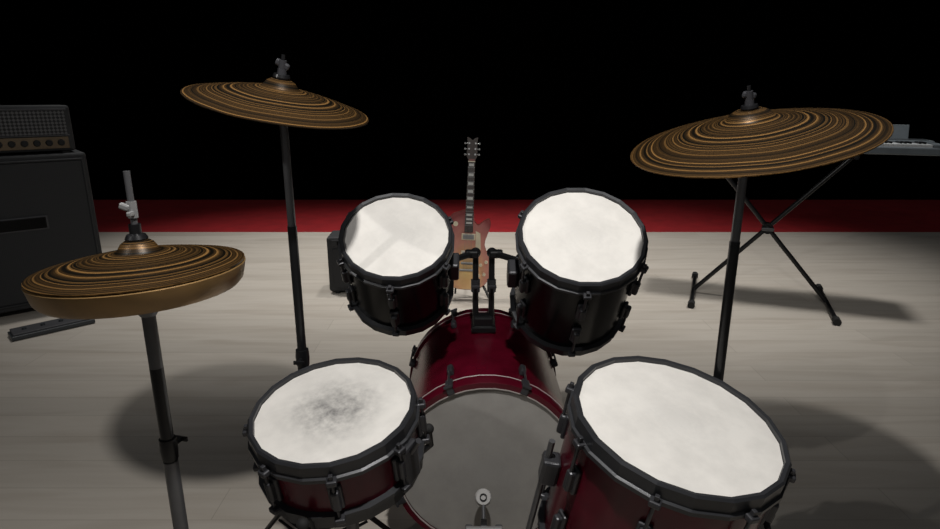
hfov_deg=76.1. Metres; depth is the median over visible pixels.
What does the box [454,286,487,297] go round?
guitar stand
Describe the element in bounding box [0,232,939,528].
floor
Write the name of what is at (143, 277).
cymbals
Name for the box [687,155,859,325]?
keyboard stand
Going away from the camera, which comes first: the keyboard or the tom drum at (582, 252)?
the tom drum at (582, 252)
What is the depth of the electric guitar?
3.83 m
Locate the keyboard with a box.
[864,125,939,155]
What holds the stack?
on the floor
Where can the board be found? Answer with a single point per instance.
(18, 333)
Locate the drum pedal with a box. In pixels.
[465,488,502,528]
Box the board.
[7,318,94,340]
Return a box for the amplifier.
[327,230,348,293]
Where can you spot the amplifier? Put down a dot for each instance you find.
(336, 283)
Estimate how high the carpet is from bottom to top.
0.100 m
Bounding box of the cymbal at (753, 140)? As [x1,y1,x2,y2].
[630,85,893,380]
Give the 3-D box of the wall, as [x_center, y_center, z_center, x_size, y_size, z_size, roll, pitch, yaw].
[0.000,-3.727,6.954,18.000,6.000,0.001,0,16,0]
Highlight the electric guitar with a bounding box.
[450,137,490,289]
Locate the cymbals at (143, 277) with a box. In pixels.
[21,171,245,528]
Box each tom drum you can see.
[337,193,459,336]
[506,188,648,356]
[526,356,795,528]
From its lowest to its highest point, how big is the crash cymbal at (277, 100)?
1.365 m
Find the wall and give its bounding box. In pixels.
[0,0,939,199]
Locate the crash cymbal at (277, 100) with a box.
[180,54,390,528]
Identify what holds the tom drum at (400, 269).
attached to the bass drum at (494, 401)
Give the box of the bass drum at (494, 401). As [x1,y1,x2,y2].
[395,247,566,528]
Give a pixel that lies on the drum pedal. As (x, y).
(483, 497)
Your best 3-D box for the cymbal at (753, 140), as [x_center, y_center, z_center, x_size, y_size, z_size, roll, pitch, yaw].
[0.566,0.296,1.282,0.490,1.301,0.499,0,16,0]
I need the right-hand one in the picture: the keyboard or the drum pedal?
the keyboard
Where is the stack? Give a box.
[0,105,101,312]
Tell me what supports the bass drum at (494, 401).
on the floor
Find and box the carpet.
[93,200,939,231]
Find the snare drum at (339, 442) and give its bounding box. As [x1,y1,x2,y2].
[242,357,433,528]
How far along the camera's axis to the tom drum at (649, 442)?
1.08 m
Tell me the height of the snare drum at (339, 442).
0.710 m

